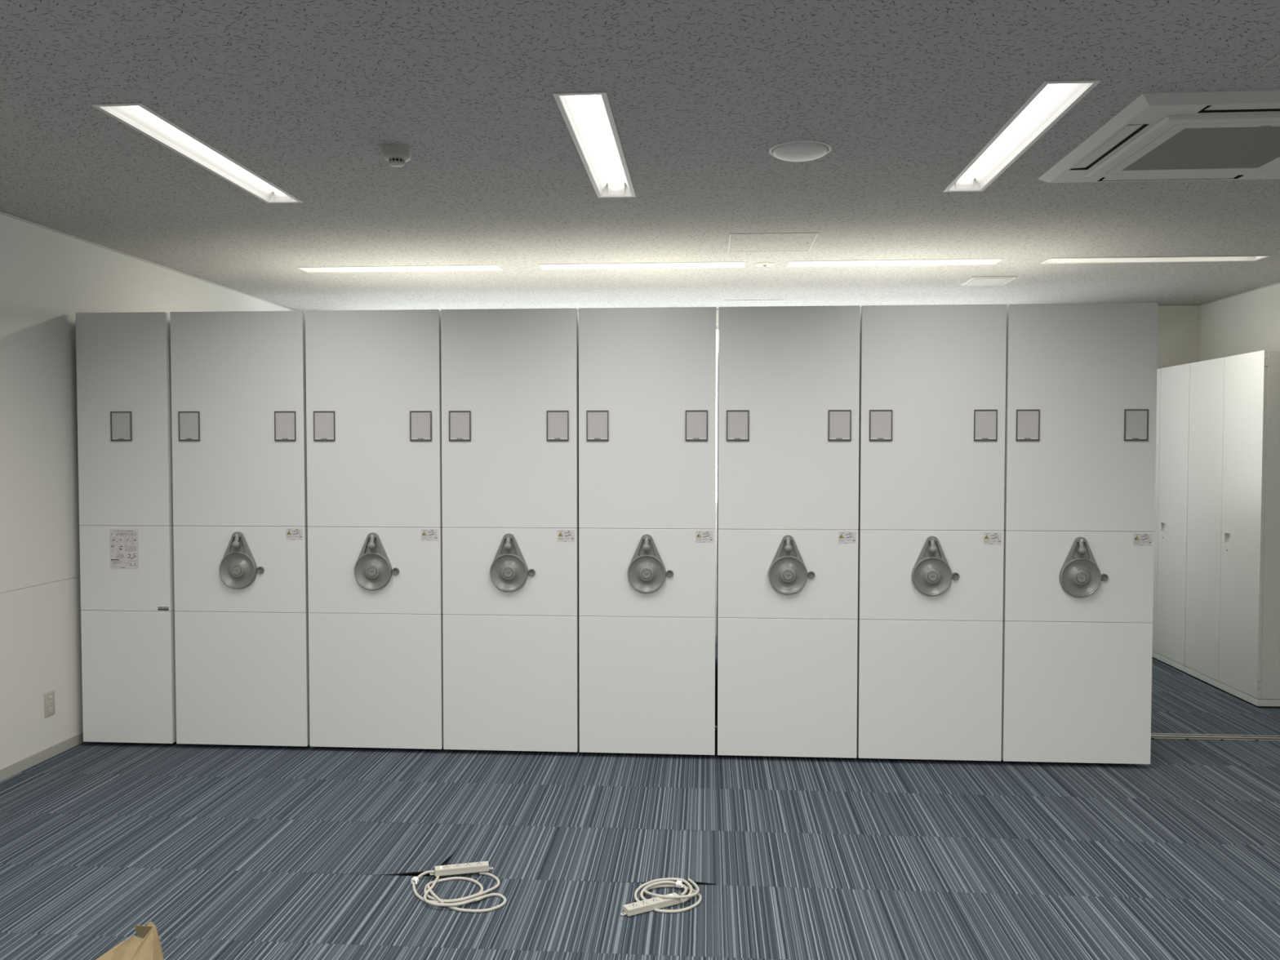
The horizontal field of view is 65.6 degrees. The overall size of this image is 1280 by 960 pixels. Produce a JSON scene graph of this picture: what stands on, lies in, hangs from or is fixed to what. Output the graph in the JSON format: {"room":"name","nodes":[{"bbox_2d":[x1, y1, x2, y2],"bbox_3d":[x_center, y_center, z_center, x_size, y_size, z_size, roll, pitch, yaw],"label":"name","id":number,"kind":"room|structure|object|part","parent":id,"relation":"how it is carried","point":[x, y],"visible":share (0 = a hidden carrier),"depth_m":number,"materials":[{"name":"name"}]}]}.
{"room":"file storage room","nodes":[
{"label":"file storage room","id":0,"kind":"room"},
{"bbox_2d":[0,213,292,769],"bbox_3d":[-3.227,0.176,1.571,0.100,2.644,13.085,0,2,4],"label":"wall","id":1,"kind":"structure","parent":0,"point":[47,277],"depth_m":4.92,"materials":[{"name":"white paint"}]},
{"bbox_2d":[0,732,83,781],"bbox_3d":[-3.175,1.470,1.609,0.006,0.055,13.085,0,2,4],"label":"baseboard","id":2,"kind":"structure","parent":1,"relation":"attached to","point":[34,759],"depth_m":4.88,"materials":[{"name":"grey plastic"}]},
{"bbox_2d":[44,690,54,716],"bbox_3d":[-2.946,1.116,4.955,0.010,0.119,0.071,0,2,4],"label":"wall outlet","id":3,"kind":"object","parent":1,"relation":"attached to","point":[49,697],"visible":1,"depth_m":4.95,"materials":[{"name":"beige plastic"}]},
{"bbox_2d":[0,211,297,311],"bbox_3d":[-3.171,-1.140,1.524,0.012,0.010,13.085,0,2,4],"label":"trim","id":4,"kind":"structure","parent":1,"relation":"attached to","point":[1,212],"depth_m":5.61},
{"bbox_2d":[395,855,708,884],"bbox_3d":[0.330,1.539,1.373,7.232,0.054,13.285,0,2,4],"label":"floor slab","id":5,"kind":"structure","parent":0,"point":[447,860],"depth_m":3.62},
{"bbox_2d":[304,821,471,875],"bbox_3d":[-0.960,1.421,3.853,0.500,0.019,0.500,0,2,4],"label":"tile","id":6,"kind":"object","parent":5,"relation":"on","point":[363,847],"depth_m":3.83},
{"bbox_2d":[576,827,715,884],"bbox_3d":[0.038,1.425,3.786,0.500,0.015,0.500,0,2,4],"label":"tile","id":7,"kind":"object","parent":5,"relation":"on","point":[643,855],"depth_m":3.77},
{"bbox_2d":[0,0,1279,311],"bbox_3d":[0.331,-1.137,1.287,7.232,0.001,13.285,0,2,4],"label":"ceiling","id":8,"kind":"structure","parent":0,"point":[308,96],"depth_m":3.61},
{"bbox_2d":[90,102,302,203],"bbox_3d":[-1.625,-1.246,3.790,0.166,0.063,1.274,0,2,4],"label":"ceiling light","id":9,"kind":"object","parent":8,"relation":"attached to","point":[136,116],"visible":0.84,"depth_m":3.69,"materials":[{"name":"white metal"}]},
{"bbox_2d":[382,144,410,167],"bbox_3d":[-0.891,-1.182,3.634,0.101,0.062,0.101,0,2,4],"label":"smoke detector","id":10,"kind":"object","parent":8,"relation":"attached to","point":[397,155],"visible":1,"depth_m":3.60,"materials":[{"name":"grey plastic"}]},
{"bbox_2d":[297,264,502,272],"bbox_3d":[-1.461,-1.319,6.056,1.228,0.063,0.166,0,2,4],"label":"ceiling light","id":11,"kind":"object","parent":8,"relation":"attached to","point":[486,267],"visible":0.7,"depth_m":6.11,"materials":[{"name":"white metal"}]},
{"bbox_2d":[552,91,635,197],"bbox_3d":[-0.144,-1.242,3.690,0.166,0.063,1.274,0,2,4],"label":"ceiling light","id":12,"kind":"object","parent":8,"relation":"attached to","point":[588,117],"visible":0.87,"depth_m":3.61,"materials":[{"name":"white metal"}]},
{"bbox_2d":[538,262,745,269],"bbox_3d":[0.011,-1.316,5.957,1.228,0.063,0.166,0,2,4],"label":"ceiling light","id":13,"kind":"object","parent":8,"relation":"attached to","point":[685,264],"visible":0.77,"depth_m":6.01,"materials":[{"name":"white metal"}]},
{"bbox_2d":[724,299,783,306],"bbox_3d":[0.857,-1.337,7.557,0.434,0.003,0.433,0,2,4],"label":"access hatch","id":14,"kind":"object","parent":8,"relation":"attached to","point":[749,303],"visible":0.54,"depth_m":7.50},
{"bbox_2d":[755,262,774,266],"bbox_3d":[0.743,-1.277,5.903,0.116,0.017,0.116,0,2,4],"label":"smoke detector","id":15,"kind":"object","parent":8,"relation":"attached to","point":[761,264],"visible":1,"depth_m":5.88,"materials":[{"name":"grey plastic"}]},
{"bbox_2d":[727,232,818,252],"bbox_3d":[0.699,-1.264,5.290,0.452,0.003,0.467,0,2,4],"label":"access hatch","id":16,"kind":"object","parent":8,"relation":"attached to","point":[780,242],"visible":1,"depth_m":5.27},
{"bbox_2d":[768,140,831,161],"bbox_3d":[0.588,-1.198,3.644,0.227,0.030,0.227,0,2,4],"label":"ceiling speaker","id":17,"kind":"object","parent":8,"relation":"attached to","point":[795,150],"visible":1,"depth_m":3.59,"materials":[{"name":"white plastic"}]},
{"bbox_2d":[786,258,1003,266],"bbox_3d":[1.492,-1.312,5.856,1.228,0.063,0.166,0,2,4],"label":"ceiling light","id":18,"kind":"object","parent":8,"relation":"attached to","point":[950,261],"visible":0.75,"depth_m":5.91,"materials":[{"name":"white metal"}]},
{"bbox_2d":[960,275,1017,285],"bbox_3d":[2.272,-1.298,6.473,0.280,0.012,0.296,0,2,4],"label":"ceiling vent","id":19,"kind":"object","parent":8,"relation":"in","point":[991,280],"visible":1,"depth_m":6.42,"materials":[{"name":"grey plastic"}]},
{"bbox_2d":[942,80,1101,191],"bbox_3d":[1.332,-1.239,3.590,0.166,0.063,1.274,0,2,4],"label":"ceiling light","id":20,"kind":"object","parent":8,"relation":"attached to","point":[1052,100],"visible":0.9,"depth_m":3.49,"materials":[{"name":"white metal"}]},
{"bbox_2d":[1040,255,1271,263],"bbox_3d":[2.978,-1.308,5.756,1.228,0.063,0.166,0,2,4],"label":"ceiling light","id":21,"kind":"object","parent":8,"relation":"attached to","point":[1215,258],"visible":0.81,"depth_m":5.81,"materials":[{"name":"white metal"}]},
{"bbox_2d":[1037,89,1279,182],"bbox_3d":[2.068,-1.188,3.512,0.972,0.040,0.972,0,2,4],"label":"air conditioner","id":22,"kind":"object","parent":8,"relation":"attached to","point":[1223,135],"visible":1,"depth_m":3.46,"materials":[{"name":"white plastic"}]},
{"bbox_3d":[2.068,-1.177,3.512,0.704,0.015,0.704,0,2,4],"label":"grille frame","id":23,"kind":"part","parent":22,"relation":"part of","materials":[{"name":"white plastic"}]},
{"bbox_2d":[1123,126,1279,169],"bbox_3d":[2.068,-1.172,3.513,0.501,0.002,0.501,0,2,4],"label":"grille","id":24,"kind":"object","parent":22,"relation":"attached to","point":[1188,148],"depth_m":3.53,"materials":[{"name":"grey plastic"}]},
{"bbox_2d":[1259,53,1279,68],"bbox_3d":[1.993,-1.178,2.617,0.452,0.003,0.452,0,2,4],"label":"access hatch","id":25,"kind":"object","parent":8,"relation":"attached to","point":[1274,63],"visible":1,"depth_m":2.83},
{"bbox_2d":[0,642,1279,959],"bbox_3d":[0.330,1.506,1.372,7.232,0.001,13.285,0,2,4],"label":"floor","id":26,"kind":"structure","parent":0,"point":[1176,855],"depth_m":3.85,"materials":[{"name":"carpet"}]},
{"bbox_2d":[75,311,176,743],"bbox_3d":[-2.573,0.222,6.296,0.480,2.233,2.407,0,2,4],"label":"cabinet","id":27,"kind":"object","parent":26,"relation":"on","point":[123,359],"visible":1,"depth_m":5.10,"materials":[{"name":"white metal"}]},
{"bbox_3d":[-2.652,-0.312,5.107,0.480,1.090,0.045,0,2,4],"label":"panel","id":28,"kind":"part","parent":27,"relation":"part of","materials":[{"name":"white metal"}]},
{"bbox_3d":[-2.652,0.454,5.131,0.480,0.439,0.045,0,2,4],"label":"panel","id":29,"kind":"part","parent":27,"relation":"part of","materials":[{"name":"white metal"}]},
{"bbox_3d":[-2.652,1.017,5.150,0.480,0.686,0.045,0,2,4],"label":"panel","id":30,"kind":"part","parent":27,"relation":"part of","materials":[{"name":"white metal"}]},
{"bbox_3d":[-2.450,0.661,5.101,0.058,0.021,0.001,0,2,4],"label":"name plate","id":31,"kind":"part","parent":27,"relation":"part of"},
{"bbox_2d":[96,921,164,959],"bbox_3d":[-1.337,1.230,2.273,0.469,0.492,0.319,-1,2,-27],"label":"cardboard box","id":32,"kind":"object","parent":26,"relation":"on","point":[148,947],"visible":1,"depth_m":2.28,"materials":[{"name":"brown cardboard"}]},
{"bbox_2d":[169,311,309,746],"bbox_3d":[-1.968,0.224,6.234,0.692,2.233,2.450,0,2,4],"label":"cabinet","id":33,"kind":"object","parent":26,"relation":"on","point":[239,437],"visible":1,"depth_m":5.06,"materials":[{"name":"white metal"}]},
{"bbox_3d":[-2.049,0.323,5.039,0.037,0.082,0.050,0,2,4],"label":"crank knob","id":34,"kind":"part","parent":33,"relation":"part of","materials":[{"name":"grey plastic"}]},
{"bbox_3d":[-2.048,0.459,5.050,0.190,0.190,0.018,0,2,4],"label":"dish","id":35,"kind":"part","parent":33,"relation":"part of","materials":[{"name":"grey plastic"}]},
{"bbox_3d":[-2.045,-0.310,5.066,0.692,1.090,0.045,0,2,4],"label":"panel","id":36,"kind":"part","parent":33,"relation":"part of","materials":[{"name":"white metal"}]},
{"bbox_3d":[-2.046,0.455,5.090,0.692,0.439,0.045,0,2,4],"label":"panel","id":37,"kind":"part","parent":33,"relation":"part of","materials":[{"name":"white metal"}]},
{"bbox_3d":[-2.046,1.019,5.109,0.692,0.686,0.045,0,2,4],"label":"panel","id":38,"kind":"part","parent":33,"relation":"part of","materials":[{"name":"white metal"}]},
{"bbox_2d":[305,309,443,749],"bbox_3d":[-1.267,0.226,6.186,0.685,2.233,2.450,0,2,4],"label":"cabinet","id":39,"kind":"object","parent":26,"relation":"on","point":[374,377],"visible":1,"depth_m":5.01,"materials":[{"name":"white metal"}]},
{"bbox_3d":[-1.348,0.325,4.992,0.037,0.082,0.050,0,2,4],"label":"crank knob","id":40,"kind":"part","parent":39,"relation":"part of","materials":[{"name":"grey plastic"}]},
{"bbox_3d":[-1.348,0.460,5.003,0.190,0.190,0.018,0,2,4],"label":"dish","id":41,"kind":"part","parent":39,"relation":"part of","materials":[{"name":"grey plastic"}]},
{"bbox_3d":[-1.345,-0.308,5.018,0.685,1.090,0.045,0,2,4],"label":"panel","id":42,"kind":"part","parent":39,"relation":"part of","materials":[{"name":"white metal"}]},
{"bbox_3d":[-1.345,0.457,5.043,0.685,0.439,0.045,0,2,4],"label":"panel","id":43,"kind":"part","parent":39,"relation":"part of","materials":[{"name":"white metal"}]},
{"bbox_3d":[-1.345,1.020,5.061,0.685,0.686,0.045,0,2,4],"label":"panel","id":44,"kind":"part","parent":39,"relation":"part of","materials":[{"name":"white metal"}]},
{"bbox_2d":[410,861,506,912],"bbox_3d":[-0.634,1.420,3.454,0.306,0.039,0.344,-1,2,-17],"label":"power strip","id":45,"kind":"object","parent":26,"relation":"on","point":[482,867],"visible":1,"depth_m":3.49,"materials":[{"name":"white plastic"}]},
{"bbox_2d":[440,308,579,751],"bbox_3d":[-0.576,0.227,6.139,0.682,2.233,2.450,0,2,4],"label":"cabinet","id":46,"kind":"object","parent":26,"relation":"on","point":[510,376],"visible":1,"depth_m":4.96,"materials":[{"name":"white metal"}]},
{"bbox_3d":[-0.656,0.326,4.945,0.037,0.082,0.050,0,2,4],"label":"crank knob","id":47,"kind":"part","parent":46,"relation":"part of","materials":[{"name":"grey plastic"}]},
{"bbox_3d":[-0.656,0.462,4.956,0.190,0.190,0.018,0,2,4],"label":"dish","id":48,"kind":"part","parent":46,"relation":"part of","materials":[{"name":"grey plastic"}]},
{"bbox_3d":[-0.653,-0.307,4.972,0.682,1.090,0.045,0,2,4],"label":"panel","id":49,"kind":"part","parent":46,"relation":"part of","materials":[{"name":"white metal"}]},
{"bbox_3d":[-0.653,0.459,4.996,0.682,0.439,0.045,0,2,4],"label":"panel","id":50,"kind":"part","parent":46,"relation":"part of","materials":[{"name":"white metal"}]},
{"bbox_3d":[-0.653,1.022,5.015,0.682,0.686,0.045,0,2,4],"label":"panel","id":51,"kind":"part","parent":46,"relation":"part of","materials":[{"name":"white metal"}]},
{"bbox_2d":[577,319,579,733],"bbox_3d":[-0.572,0.215,6.186,0.646,2.160,2.355,0,2,4],"label":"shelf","id":52,"kind":"object","parent":46,"relation":"attached to","point":[578,319],"depth_m":5.14,"materials":[{"name":"white metal"}]},
{"bbox_2d":[578,306,715,755],"bbox_3d":[0.113,0.229,6.093,0.678,2.233,2.450,0,2,4],"label":"rack","id":53,"kind":"object","parent":26,"relation":"on","point":[647,375],"visible":1,"depth_m":4.92,"materials":[{"name":"white metal"}]},
{"bbox_3d":[0.032,0.328,4.898,0.037,0.082,0.050,0,2,4],"label":"crank knob","id":54,"kind":"part","parent":53,"relation":"part of","materials":[{"name":"grey plastic"}]},
{"bbox_3d":[0.035,0.460,4.950,0.678,0.439,0.045,0,2,4],"label":"panel","id":55,"kind":"part","parent":53,"relation":"part of","materials":[{"name":"white metal"}]},
{"bbox_3d":[0.035,1.024,4.968,0.678,0.686,0.045,0,2,4],"label":"panel","id":56,"kind":"part","parent":53,"relation":"part of","materials":[{"name":"white metal"}]},
{"bbox_3d":[0.033,0.464,4.909,0.190,0.190,0.018,0,2,4],"label":"dish","id":57,"kind":"part","parent":53,"relation":"part of","materials":[{"name":"grey plastic"}]},
{"bbox_3d":[0.036,-0.305,4.925,0.678,1.090,0.045,0,2,4],"label":"panel","id":58,"kind":"part","parent":53,"relation":"part of","materials":[{"name":"white metal"}]},
{"bbox_2d":[620,877,702,916],"bbox_3d":[0.062,1.422,3.407,0.306,0.036,0.229,0,2,-14],"label":"power strip","id":59,"kind":"object","parent":26,"relation":"on","point":[660,901],"visible":1,"depth_m":3.36,"materials":[{"name":"white plastic"}]},
{"bbox_2d":[716,305,860,758],"bbox_3d":[0.806,0.231,6.046,0.684,2.233,2.450,0,2,4],"label":"rack","id":60,"kind":"object","parent":26,"relation":"on","point":[788,376],"visible":1,"depth_m":4.87,"materials":[{"name":"white metal"}]},
{"bbox_2d":[716,351,718,662],"bbox_3d":[0.809,0.218,6.093,0.648,2.160,2.355,0,2,4],"label":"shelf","id":61,"kind":"object","parent":60,"relation":"attached to","point":[717,352],"depth_m":6.87,"materials":[{"name":"white metal"}]},
{"bbox_3d":[0.728,1.026,4.921,0.684,0.686,0.045,0,2,4],"label":"panel","id":62,"kind":"part","parent":60,"relation":"part of","materials":[{"name":"white metal"}]},
{"bbox_3d":[0.725,0.465,4.863,0.190,0.190,0.018,0,2,4],"label":"dish","id":63,"kind":"part","parent":60,"relation":"part of","materials":[{"name":"grey plastic"}]},
{"bbox_3d":[0.728,0.462,4.903,0.684,0.439,0.045,0,2,4],"label":"panel","id":64,"kind":"part","parent":60,"relation":"part of","materials":[{"name":"white metal"}]},
{"bbox_3d":[0.725,0.330,4.851,0.037,0.082,0.050,0,2,4],"label":"crank knob","id":65,"kind":"part","parent":60,"relation":"part of","materials":[{"name":"grey plastic"}]},
{"bbox_3d":[0.728,-0.303,4.878,0.684,1.090,0.045,0,2,4],"label":"panel","id":66,"kind":"part","parent":60,"relation":"part of","materials":[{"name":"white metal"}]},
{"bbox_2d":[857,304,1006,760],"bbox_3d":[1.499,0.232,5.999,0.687,2.233,2.450,0,2,4],"label":"rack","id":67,"kind":"object","parent":26,"relation":"on","point":[931,429],"visible":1,"depth_m":4.82,"materials":[{"name":"white metal"}]},
{"bbox_2d":[857,317,860,725],"bbox_3d":[1.502,0.220,6.046,0.651,2.160,2.355,0,2,4],"label":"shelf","id":68,"kind":"object","parent":67,"relation":"attached to","point":[860,317],"depth_m":4.99,"materials":[{"name":"white metal"}]},
{"bbox_3d":[1.421,1.027,4.874,0.687,0.686,0.045,0,2,4],"label":"panel","id":69,"kind":"part","parent":67,"relation":"part of","materials":[{"name":"white metal"}]},
{"bbox_3d":[1.421,0.464,4.856,0.687,0.439,0.045,0,2,4],"label":"panel","id":70,"kind":"part","parent":67,"relation":"part of","materials":[{"name":"white metal"}]},
{"bbox_3d":[1.421,-0.301,4.831,0.687,1.090,0.045,0,2,4],"label":"panel","id":71,"kind":"part","parent":67,"relation":"part of","materials":[{"name":"white metal"}]},
{"bbox_3d":[1.418,0.467,4.816,0.190,0.190,0.018,0,2,4],"label":"dish","id":72,"kind":"part","parent":67,"relation":"part of","materials":[{"name":"grey plastic"}]},
{"bbox_3d":[1.418,0.332,4.805,0.037,0.082,0.050,0,2,4],"label":"crank knob","id":73,"kind":"part","parent":67,"relation":"part of","materials":[{"name":"grey plastic"}]},
{"bbox_2d":[715,724,1279,741],"bbox_3d":[0.593,1.370,5.478,6.902,0.006,0.098,0,2,4],"label":"rail","id":74,"kind":"object","parent":26,"relation":"on","point":[1153,735],"visible":0.07,"depth_m":5.31,"materials":[{"name":"metal"}]},
{"bbox_2d":[1001,302,1158,764],"bbox_3d":[2.198,0.234,5.952,0.694,2.233,2.450,0,2,4],"label":"rack","id":75,"kind":"object","parent":26,"relation":"on","point":[1081,379],"visible":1,"depth_m":4.78,"materials":[{"name":"white metal"}]},
{"bbox_3d":[2.120,1.029,4.827,0.694,0.686,0.045,0,2,4],"label":"panel","id":76,"kind":"part","parent":75,"relation":"part of","materials":[{"name":"white metal"}]},
{"bbox_3d":[2.121,0.466,4.809,0.694,0.439,0.045,0,2,4],"label":"panel","id":77,"kind":"part","parent":75,"relation":"part of","materials":[{"name":"white metal"}]},
{"bbox_3d":[2.118,0.469,4.768,0.190,0.190,0.018,0,2,4],"label":"dish","id":78,"kind":"part","parent":75,"relation":"part of","materials":[{"name":"grey plastic"}]},
{"bbox_3d":[2.121,-0.300,4.784,0.694,1.090,0.045,0,2,4],"label":"panel","id":79,"kind":"part","parent":75,"relation":"part of","materials":[{"name":"white metal"}]},
{"bbox_3d":[2.117,0.333,4.757,0.037,0.082,0.050,0,2,4],"label":"crank knob","id":80,"kind":"part","parent":75,"relation":"part of","materials":[{"name":"grey plastic"}]},
{"bbox_2d":[1151,363,1190,673],"bbox_3d":[3.995,0.255,7.197,0.457,2.126,0.859,0,2,4],"label":"storage cabinet","id":81,"kind":"object","parent":26,"relation":"on","point":[1172,415],"visible":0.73,"depth_m":7.01,"materials":[{"name":"white metal"}]},
{"bbox_3d":[3.793,0.220,7.426,0.020,2.070,0.427,0,2,4],"label":"door","id":82,"kind":"part","parent":81,"relation":"part of","materials":[{"name":"white metal"}]},
{"bbox_3d":[3.772,0.340,7.137,0.020,0.070,0.074,0,2,4],"label":"handle","id":83,"kind":"part","parent":81,"relation":"part of","materials":[{"name":"grey metal"}]},
{"bbox_2d":[1184,350,1279,707],"bbox_3d":[3.935,0.284,6.315,0.457,2.126,0.903,0,2,4],"label":"storage cabinet","id":84,"kind":"object","parent":26,"relation":"on","point":[1233,608],"visible":1,"depth_m":6.15,"materials":[{"name":"white metal"}]},
{"bbox_3d":[3.735,0.248,6.555,0.020,2.070,0.449,0,2,4],"label":"door","id":85,"kind":"part","parent":84,"relation":"part of","materials":[{"name":"white metal"}]},
{"bbox_3d":[3.713,0.368,6.256,0.020,0.070,0.074,0,2,4],"label":"handle","id":86,"kind":"part","parent":84,"relation":"part of","materials":[{"name":"grey metal"}]},
{"bbox_3d":[3.704,0.262,6.104,0.020,2.070,0.449,0,2,4],"label":"door","id":87,"kind":"part","parent":84,"relation":"part of","materials":[{"name":"white metal"}]},
{"bbox_2d":[577,306,1200,635],"bbox_3d":[0.777,-0.028,7.914,7.232,2.644,0.120,0,2,4],"label":"wall","id":88,"kind":"structure","parent":0,"point":[1179,327],"depth_m":7.59,"materials":[{"name":"white paint"}]},
{"bbox_2d":[577,304,1199,311],"bbox_3d":[0.773,-1.342,7.806,7.008,0.010,0.012,0,2,4],"label":"trim","id":89,"kind":"structure","parent":88,"relation":"attached to","point":[1158,304],"depth_m":7.58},
{"bbox_2d":[1200,283,1279,361],"bbox_3d":[3.889,0.193,1.089,0.100,2.644,13.085,0,2,4],"label":"wall","id":90,"kind":"structure","parent":0,"point":[1246,322],"depth_m":7.00,"materials":[{"name":"white paint"}]},
{"bbox_2d":[1200,281,1279,306],"bbox_3d":[3.833,-1.123,1.050,0.012,0.010,13.085,0,2,4],"label":"trim","id":91,"kind":"structure","parent":90,"relation":"attached to","point":[1277,282],"depth_m":6.97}
]}

